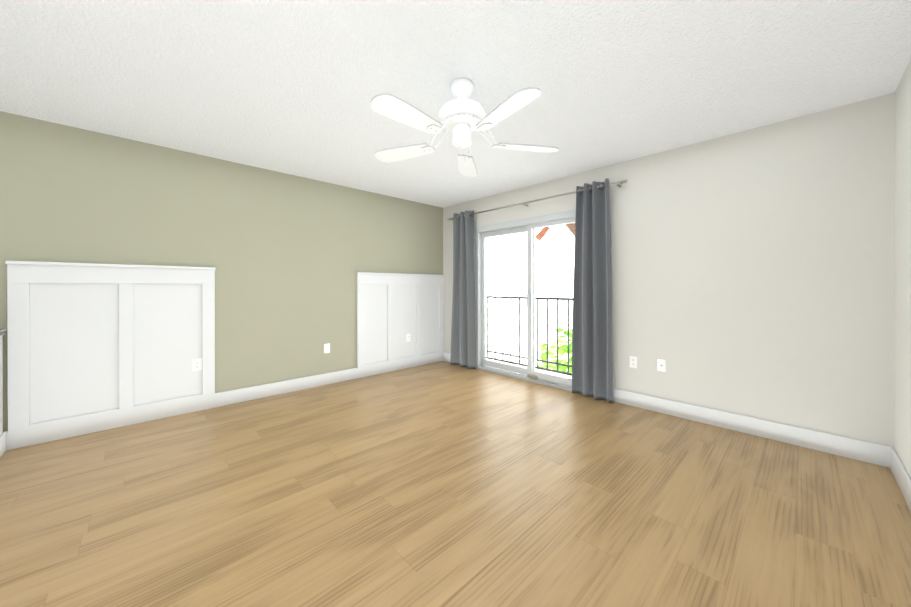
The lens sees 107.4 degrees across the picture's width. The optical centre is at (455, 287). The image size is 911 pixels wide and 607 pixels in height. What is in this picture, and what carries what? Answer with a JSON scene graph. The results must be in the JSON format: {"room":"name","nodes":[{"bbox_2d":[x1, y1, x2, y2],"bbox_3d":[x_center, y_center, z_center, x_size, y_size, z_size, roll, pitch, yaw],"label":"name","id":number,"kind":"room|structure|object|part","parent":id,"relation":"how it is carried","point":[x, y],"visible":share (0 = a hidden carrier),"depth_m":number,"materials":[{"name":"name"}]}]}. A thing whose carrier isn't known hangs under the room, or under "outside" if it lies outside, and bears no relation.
{"room":"empty bedroom","nodes":[
{"label":"empty bedroom","id":0,"kind":"room"},
{"bbox_2d":[0,111,442,431],"bbox_3d":[-2.437,-0.053,3.443,6.344,2.500,0.150,0,0,-44],"label":"wall","id":1,"kind":"structure","parent":0,"point":[287,256],"depth_m":3.45,"materials":[{"name":"green paint"}]},
{"bbox_2d":[5,261,215,432],"bbox_3d":[-2.856,0.433,2.908,1.267,1.270,0.042,0,0,-44],"label":"panel","id":2,"kind":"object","parent":1,"relation":"attached to","point":[87,340],"depth_m":2.82,"materials":[{"name":"white wood"}]},
{"bbox_2d":[192,358,201,370],"bbox_3d":[-2.511,0.747,3.255,0.072,0.116,0.008,0,0,-44],"label":"electrical outlet","id":3,"kind":"object","parent":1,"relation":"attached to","point":[196,364],"visible":1,"depth_m":3.25,"materials":[{"name":"white plastic"}]},
{"bbox_2d":[4,353,442,449],"bbox_3d":[-1.764,1.125,3.972,4.343,0.140,0.022,0,0,-44],"label":"baseboard","id":4,"kind":"structure","parent":1,"relation":"attached to","point":[32,436],"depth_m":3.22,"materials":[{"name":"white wood"}]},
{"bbox_2d":[324,343,329,352],"bbox_3d":[-1.589,0.750,4.145,0.072,0.116,0.014,0,0,-44],"label":"electrical outlet","id":5,"kind":"object","parent":1,"relation":"attached to","point":[326,348],"visible":1,"depth_m":4.14,"materials":[{"name":"white plastic"}]},
{"bbox_2d":[356,272,444,367],"bbox_3d":[-0.741,0.427,4.937,1.538,1.270,0.042,0,0,-44],"label":"panel","id":6,"kind":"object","parent":1,"relation":"attached to","point":[393,309],"depth_m":4.86,"materials":[{"name":"white wood"}]},
{"bbox_2d":[406,334,409,341],"bbox_3d":[-0.702,0.745,4.990,0.072,0.116,0.008,0,0,-44],"label":"electrical outlet","id":7,"kind":"object","parent":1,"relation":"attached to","point":[407,337],"visible":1,"depth_m":4.98,"materials":[{"name":"white plastic"}]},
{"bbox_2d":[0,361,910,606],"bbox_3d":[-0.824,1.252,1.766,6.344,0.100,4.810,0,0,-44],"label":"floor","id":8,"kind":"structure","parent":0,"point":[442,484],"depth_m":1.81,"materials":[{"name":"brown wood"}]},
{"bbox_2d":[0,329,5,456],"bbox_3d":[-2.605,0.755,1.625,0.150,0.895,2.195,0,0,-44],"label":"wall","id":9,"kind":"structure","parent":8,"relation":"on","point":[2,433],"depth_m":2.43,"materials":[{"name":"white paint"}]},
{"bbox_2d":[0,0,910,207],"bbox_3d":[-0.824,-1.348,1.758,6.344,0.100,4.810,0,0,-44],"label":"ceiling","id":10,"kind":"structure","parent":0,"point":[293,87],"depth_m":2.03,"materials":[{"name":"white paint"}]},
{"bbox_2d":[371,78,558,176],"bbox_3d":[0.019,-1.093,2.099,1.239,0.412,1.269,0,0,-44],"label":"fan","id":11,"kind":"object","parent":10,"relation":"hanging from","point":[462,117],"visible":1,"depth_m":2.04,"materials":[{"name":"white metal"}]},
{"bbox_2d":[486,358,571,378],"bbox_3d":[1.227,1.271,4.572,0.499,0.145,2.700,0,0,-44],"label":"deck","id":12,"kind":"object","parent":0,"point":[549,372],"depth_m":4.79,"materials":[{"name":"concrete"}]},
{"bbox_2d":[486,296,572,375],"bbox_3d":[1.294,0.666,4.600,0.040,1.065,2.586,0,0,-44],"label":"railing","id":13,"kind":"object","parent":12,"relation":"on","point":[519,356],"depth_m":4.95,"materials":[{"name":"metal"}]},
{"bbox_2d":[538,324,571,375],"bbox_3d":[1.988,2.671,5.618,1.254,4.080,1.289,0,0,-44],"label":"tree","id":14,"kind":"object","parent":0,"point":[563,351],"depth_m":5.69,"materials":[{"name":"green plant"}]},
{"bbox_2d":[443,92,894,446],"bbox_3d":[1.411,-0.055,3.906,0.150,2.500,4.510,0,0,-44],"label":"wall","id":15,"kind":"structure","parent":0,"point":[753,272],"depth_m":2.70,"materials":[{"name":"beige paint"}]},
{"bbox_2d":[443,352,450,361],"bbox_3d":[0.053,1.121,5.204,0.015,0.140,0.714,0,0,-44],"label":"baseboard","id":16,"kind":"structure","parent":15,"relation":"attached to","point":[446,357],"depth_m":5.40,"materials":[{"name":"white wood"}]},
{"bbox_2d":[475,209,579,393],"bbox_3d":[0.982,0.148,4.327,0.157,2.092,1.854,0,0,-44],"label":"door frame","id":17,"kind":"structure","parent":15,"relation":"in","point":[479,230],"depth_m":4.73,"materials":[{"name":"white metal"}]},
{"bbox_3d":[0.710,0.166,4.644,0.036,1.955,0.895,0,0,-44],"label":"fixed sliding door frame","id":18,"kind":"part","parent":17,"relation":"part of","materials":[{"name":"glass"}]},
{"bbox_2d":[527,217,575,386],"bbox_3d":[1.228,0.168,3.988,0.081,1.955,0.900,0,0,-44],"label":"slider","id":19,"kind":"object","parent":17,"relation":"in","point":[531,373],"visible":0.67,"depth_m":4.26,"materials":[{"name":"white metal"}]},
{"bbox_2d":[447,179,626,219],"bbox_3d":[0.820,-1.076,4.334,0.104,0.070,2.662,0,0,-44],"label":"curtain rod","id":20,"kind":"object","parent":15,"relation":"attached to","point":[619,183],"visible":0.96,"depth_m":4.00,"materials":[{"name":"silver metal"}]},
{"bbox_2d":[450,210,475,368],"bbox_3d":[0.123,0.023,5.019,0.114,2.313,0.501,0,0,-44],"label":"curtain","id":21,"kind":"object","parent":20,"relation":"hanging from","point":[463,340],"visible":1,"depth_m":5.00,"materials":[{"name":"grey fabric"}]},
{"bbox_2d":[572,178,613,402],"bbox_3d":[1.475,0.028,3.609,0.109,2.313,0.453,0,0,-44],"label":"curtain","id":22,"kind":"object","parent":20,"relation":"hanging from","point":[592,348],"visible":0.98,"depth_m":3.62,"materials":[{"name":"grey fabric"}]},
{"bbox_2d":[630,356,636,367],"bbox_3d":[1.800,0.752,3.388,0.008,0.116,0.072,0,0,-44],"label":"electrical outlet","id":23,"kind":"object","parent":15,"relation":"attached to","point":[633,361],"visible":1,"depth_m":3.38,"materials":[{"name":"white plastic"}]},
{"bbox_2d":[657,359,665,371],"bbox_3d":[1.971,0.743,3.206,0.014,0.116,0.072,0,0,-44],"label":"electrical outlet","id":24,"kind":"object","parent":15,"relation":"attached to","point":[661,364],"visible":1,"depth_m":3.21,"materials":[{"name":"white plastic"}]},
{"bbox_2d":[614,388,892,467],"bbox_3d":[2.241,1.128,2.925,0.015,0.140,1.937,0,0,-44],"label":"baseboard","id":25,"kind":"structure","parent":15,"relation":"attached to","point":[866,451],"depth_m":2.66,"materials":[{"name":"white wood"}]},
{"bbox_2d":[893,59,910,478],"bbox_3d":[0.789,-0.043,0.081,6.344,2.500,0.150,0,0,-44],"label":"wall","id":26,"kind":"structure","parent":0,"point":[902,327],"depth_m":2.03,"materials":[{"name":"beige paint"}]},
{"bbox_2d":[890,447,910,510],"bbox_3d":[0.726,1.137,0.139,6.027,0.140,0.015,0,0,-44],"label":"baseboard","id":27,"kind":"structure","parent":26,"relation":"attached to","point":[900,474],"depth_m":1.99,"materials":[{"name":"white wood"}]},
{"label":"outside","id":28,"kind":"structure","parent":0,"visible":0},
{"bbox_2d":[486,223,574,365],"bbox_3d":[0.184,-0.217,7.933,2.456,11.200,15.000,0,0,-44],"label":"building","id":29,"kind":"structure","parent":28,"point":[556,245],"depth_m":7.70,"materials":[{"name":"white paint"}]}
]}

